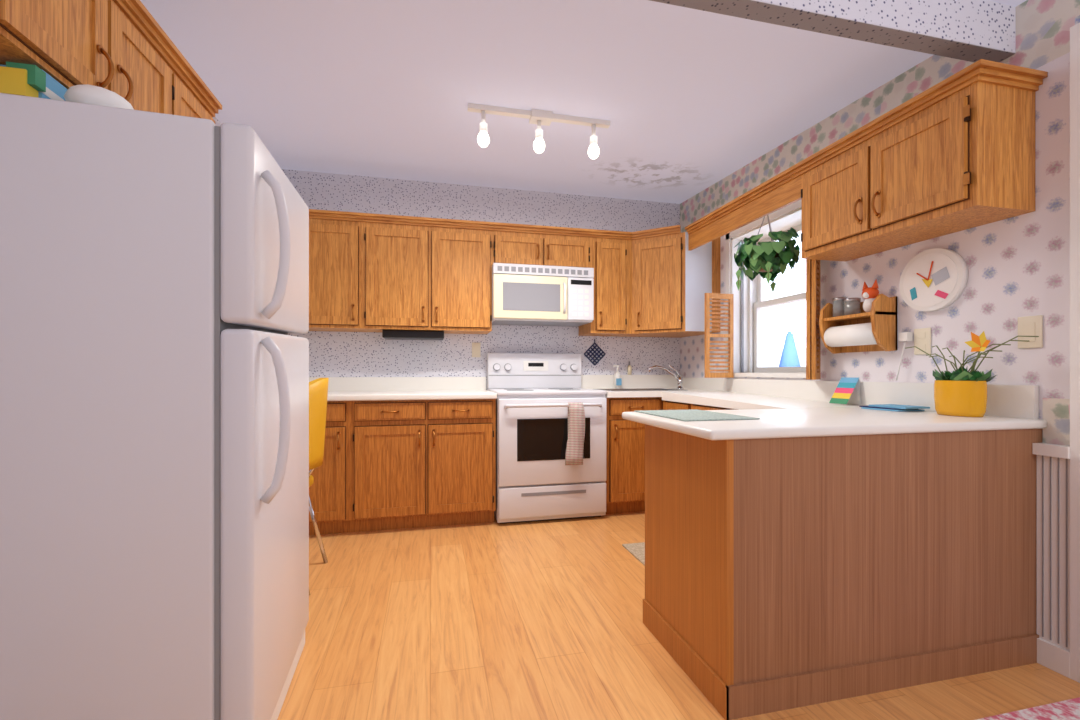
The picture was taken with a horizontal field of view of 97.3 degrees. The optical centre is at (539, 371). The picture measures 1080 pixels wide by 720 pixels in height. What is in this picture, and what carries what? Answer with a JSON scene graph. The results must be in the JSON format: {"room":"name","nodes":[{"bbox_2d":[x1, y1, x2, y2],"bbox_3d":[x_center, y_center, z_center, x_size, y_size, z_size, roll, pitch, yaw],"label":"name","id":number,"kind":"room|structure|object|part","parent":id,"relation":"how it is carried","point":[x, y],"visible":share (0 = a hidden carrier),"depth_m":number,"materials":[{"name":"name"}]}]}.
{"room":"kitchen","nodes":[
{"label":"kitchen","id":0,"kind":"room"},
{"bbox_2d":[213,117,220,126],"bbox_3d":[-1.438,-0.233,0.540,0.120,2.585,6.100,0,0,-13],"label":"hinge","id":1,"kind":"structure","parent":0,"point":[217,122],"depth_m":2.79,"materials":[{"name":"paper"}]},
{"bbox_2d":[0,0,221,122],"bbox_3d":[-1.389,-0.921,1.455,0.384,0.402,1.040,0,0,-13],"label":"upper cabinet","id":2,"kind":"object","parent":1,"relation":"attached to","point":[117,46],"visible":0.53,"depth_m":1.31,"materials":[{"name":"brown wood"}]},
{"bbox_2d":[282,169,679,389],"bbox_3d":[-0.413,-0.233,3.969,3.660,2.585,0.120,0,0,-13],"label":"wall","id":3,"kind":"structure","parent":0,"point":[331,353],"depth_m":3.87,"materials":[{"name":"paper"}]},
{"bbox_2d":[472,343,480,356],"bbox_3d":[-0.521,-0.180,3.878,0.070,0.120,0.007,0,0,-13],"label":"wall outlet","id":4,"kind":"object","parent":3,"relation":"attached to","point":[476,347],"visible":1,"depth_m":3.88,"materials":[{"name":"beige plastic"}]},
{"bbox_2d":[309,209,719,337],"bbox_3d":[-0.330,-0.716,3.609,3.416,0.812,0.614,0,0,-13],"label":"upper cabinet","id":5,"kind":"object","parent":3,"relation":"attached to","point":[369,272],"visible":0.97,"depth_m":3.54,"materials":[{"name":"brown wood"}]},
{"bbox_2d":[382,330,443,339],"bbox_3d":[-0.958,-0.280,3.617,0.440,0.056,0.240,0,0,-13],"label":"radio","id":6,"kind":"object","parent":5,"relation":"attached to","point":[386,334],"visible":1,"depth_m":3.51,"materials":[{"name":"black plastic"}]},
{"bbox_2d":[492,263,593,326],"bbox_3d":[-0.004,-0.597,3.776,0.782,0.422,0.436,0,0,-13],"label":"microwave","id":7,"kind":"object","parent":5,"relation":"attached to","point":[522,294],"visible":0.95,"depth_m":3.60,"materials":[{"name":"white"}]},
{"bbox_2d":[584,339,605,364],"bbox_3d":[0.473,-0.171,4.106,0.197,0.229,0.012,0,0,-13],"label":"pot holder","id":8,"kind":"object","parent":3,"relation":"attached to","point":[594,339],"visible":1,"depth_m":4.10,"materials":[{"name":"blue"}]},
{"bbox_2d":[140,0,1026,203],"bbox_3d":[0.273,-1.438,0.997,6.420,0.374,6.220,0,0,-13],"label":"ceiling","id":9,"kind":"structure","parent":0,"point":[689,97],"depth_m":2.37,"materials":[{"name":"paint"}]},
{"bbox_2d":[468,103,609,158],"bbox_3d":[0.005,-1.352,2.690,0.820,0.226,0.080,0,0,-13],"label":"track spotlights","id":10,"kind":"object","parent":9,"relation":"attached to","point":[539,117],"visible":1,"depth_m":2.67,"materials":[{"name":"white"}]},
{"bbox_2d":[277,511,1079,719],"bbox_3d":[0.273,1.100,0.997,6.420,0.080,6.220,0,0,-13],"label":"floor","id":11,"kind":"structure","parent":0,"point":[534,620],"depth_m":1.87,"materials":[{"name":"brown wood"}]},
{"bbox_2d":[0,61,308,719],"bbox_3d":[-1.131,0.170,1.430,0.812,1.777,0.731,0,0,-16],"label":"refrigerator","id":12,"kind":"object","parent":11,"relation":"on","point":[154,267],"depth_m":1.11,"materials":[{"name":"white metal"}]},
{"bbox_3d":[-1.200,-0.675,1.191,0.319,0.088,0.221,0,0,-13],"label":"items on top of the fridge","id":13,"kind":"part","parent":12,"relation":"part of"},
{"bbox_2d":[309,378,328,594],"bbox_3d":[-1.347,0.546,2.398,0.516,1.032,0.422,0,0,-13],"label":"chair","id":14,"kind":"object","parent":11,"relation":"on","point":[318,388],"visible":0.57,"depth_m":2.38,"materials":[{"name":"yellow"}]},
{"bbox_2d":[309,377,496,534],"bbox_3d":[-1.176,0.550,3.376,1.663,1.020,0.688,0,0,-13],"label":"base cabinet","id":15,"kind":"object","parent":11,"relation":"on","point":[400,452],"depth_m":3.15,"materials":[{"name":"brown wood"}]},
{"bbox_2d":[487,353,606,523],"bbox_3d":[0.033,0.453,3.619,0.794,1.215,0.743,0,0,-13],"label":"range","id":16,"kind":"object","parent":11,"relation":"on","point":[551,429],"visible":0.97,"depth_m":3.33,"materials":[{"name":"white metal"}]},
{"bbox_2d":[565,402,584,464],"bbox_3d":[0.242,0.429,3.307,0.143,0.430,0.042,0,0,-13],"label":"dish towel","id":17,"kind":"object","parent":16,"relation":"hanging from","point":[576,413],"depth_m":3.29,"materials":[{"name":"fabric"}]},
{"bbox_2d":[622,542,644,565],"bbox_3d":[0.761,1.054,2.705,0.420,0.009,0.490,0,0,-13],"label":"mat","id":18,"kind":"object","parent":11,"relation":"on","point":[637,550],"visible":0.21,"depth_m":2.81,"materials":[{"name":"beige fabric"}]},
{"bbox_2d":[581,365,1046,719],"bbox_3d":[0.889,0.499,2.858,1.378,1.122,2.626,0,0,-13],"label":"base cabinet","id":19,"kind":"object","parent":11,"relation":"on","point":[812,550],"depth_m":1.61,"materials":[{"name":"brown wood"}]},
{"bbox_2d":[613,365,621,388],"bbox_3d":[0.660,0.042,4.059,0.063,0.203,0.058,0,0,-13],"label":"soap bottle","id":20,"kind":"object","parent":19,"relation":"on","point":[617,376],"visible":1,"depth_m":4.04,"materials":[{"name":"white plastic"}]},
{"bbox_2d":[628,362,631,374],"bbox_3d":[0.784,-0.034,4.159,0.035,0.115,0.036,0,0,-13],"label":"bottle","id":21,"kind":"object","parent":19,"relation":"on","point":[629,365],"visible":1,"depth_m":4.15,"materials":[{"name":"beige plastic"}]},
{"bbox_2d":[648,365,683,388],"bbox_3d":[1.042,0.041,3.935,0.320,0.205,0.060,0,0,-13],"label":"faucet","id":22,"kind":"object","parent":19,"relation":"on","point":[679,379],"depth_m":3.94,"materials":[{"name":"silver metal"}]},
{"bbox_2d":[634,409,759,420],"bbox_3d":[0.611,0.172,1.919,0.305,0.004,0.425,0,0,-13],"label":"placemat","id":23,"kind":"object","parent":19,"relation":"on","point":[692,414],"visible":1,"depth_m":1.86,"materials":[{"name":"white fabric"}]},
{"bbox_2d":[829,377,860,403],"bbox_3d":[1.603,0.098,2.500,0.088,0.137,0.110,0,0,-13],"label":"greeting card","id":24,"kind":"object","parent":19,"relation":"on","point":[847,390],"visible":1,"depth_m":2.49,"materials":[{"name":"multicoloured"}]},
{"bbox_2d":[859,404,929,411],"bbox_3d":[1.626,0.164,2.192,0.155,0.020,0.220,0,0,-13],"label":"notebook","id":25,"kind":"object","parent":19,"relation":"on","point":[887,407],"visible":1,"depth_m":2.13,"materials":[{"name":"blue paper"}]},
{"bbox_2d":[905,331,1038,416],"bbox_3d":[1.698,0.009,1.864,0.147,0.329,0.452,0,0,-13],"label":"planter","id":26,"kind":"object","parent":19,"relation":"on","point":[961,392],"visible":1,"depth_m":1.84,"materials":[{"name":"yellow ceramic"}]},
{"bbox_2d":[976,697,1079,719],"bbox_3d":[1.608,1.054,1.038,0.700,0.011,0.900,0,0,-13],"label":"rug","id":27,"kind":"object","parent":11,"relation":"on","point":[1069,709],"visible":1,"depth_m":1.46,"materials":[{"name":"pink fabric"}]},
{"bbox_2d":[650,0,1015,61],"bbox_3d":[0.160,-1.376,1.485,3.418,0.296,0.078,0,0,-13],"label":"header beam","id":28,"kind":"structure","parent":0,"point":[967,30],"depth_m":1.73,"materials":[{"name":"paint"}]},
{"bbox_2d":[680,0,1079,442],"bbox_3d":[2.588,-0.258,2.137,1.636,2.735,7.400,0,0,-13],"label":"wall","id":29,"kind":"structure","parent":0,"point":[1018,266],"depth_m":2.10,"materials":[{"name":"paper"}]},
{"bbox_2d":[705,259,820,379],"bbox_3d":[1.413,-0.338,3.046,0.235,0.760,0.900,0,0,-13],"label":"shutters","id":30,"kind":"object","parent":29,"relation":"attached to","point":[813,267],"visible":0.91,"depth_m":3.44,"materials":[{"name":"brown wood"}]},
{"bbox_2d":[819,294,896,353],"bbox_3d":[1.622,-0.237,2.439,0.140,0.275,0.327,0,0,-13],"label":"towel shelf","id":31,"kind":"object","parent":29,"relation":"attached to","point":[875,330],"visible":0.96,"depth_m":2.38,"materials":[{"name":"brown wood"}]},
{"bbox_2d":[862,279,878,311],"bbox_3d":[1.645,-0.374,2.366,0.070,0.165,0.073,0,0,28],"label":"figurine","id":32,"kind":"object","parent":31,"relation":"in","point":[870,293],"visible":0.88,"depth_m":2.35,"materials":[{"name":"orange ceramic"}]},
{"bbox_2d":[685,59,1047,261],"bbox_3d":[1.466,-0.849,2.671,0.338,0.497,1.998,0,0,-13],"label":"upper cabinet","id":33,"kind":"object","parent":29,"relation":"attached to","point":[957,155],"visible":1,"depth_m":1.92,"materials":[{"name":"brown wood"}]},
{"bbox_2d":[734,215,799,291],"bbox_3d":[1.386,-0.802,2.881,0.364,0.604,0.426,0,0,-13],"label":"hanging plant","id":34,"kind":"object","parent":33,"relation":"hanging from","point":[771,258],"visible":0.99,"depth_m":2.79,"materials":[{"name":"green plant"}]},
{"bbox_2d":[896,328,930,379],"bbox_3d":[1.731,-0.080,2.182,0.044,0.232,0.157,0,0,-13],"label":"switch plates","id":35,"kind":"object","parent":29,"relation":"attached to","point":[922,336],"depth_m":2.19,"materials":[{"name":"beige plastic"}]},
{"bbox_2d":[899,248,967,310],"bbox_3d":[1.747,-0.410,2.122,0.039,0.276,0.276,0,0,-13],"label":"wall clock","id":36,"kind":"object","parent":29,"relation":"attached to","point":[933,279],"visible":1,"depth_m":2.10,"materials":[{"name":"white plastic"}]},
{"bbox_2d":[1018,315,1042,347],"bbox_3d":[1.829,-0.147,1.756,0.044,0.117,0.072,0,0,-13],"label":"switch plates","id":37,"kind":"object","parent":29,"relation":"attached to","point":[1030,325],"depth_m":1.78,"materials":[{"name":"beige plastic"}]},
{"bbox_2d":[1032,23,1079,682],"bbox_3d":[1.850,-0.066,1.642,0.054,2.249,0.207,0,0,-13],"label":"trim","id":38,"kind":"structure","parent":29,"relation":"attached to","point":[1058,456],"depth_m":1.66,"materials":[{"name":"white wood"}]}
]}

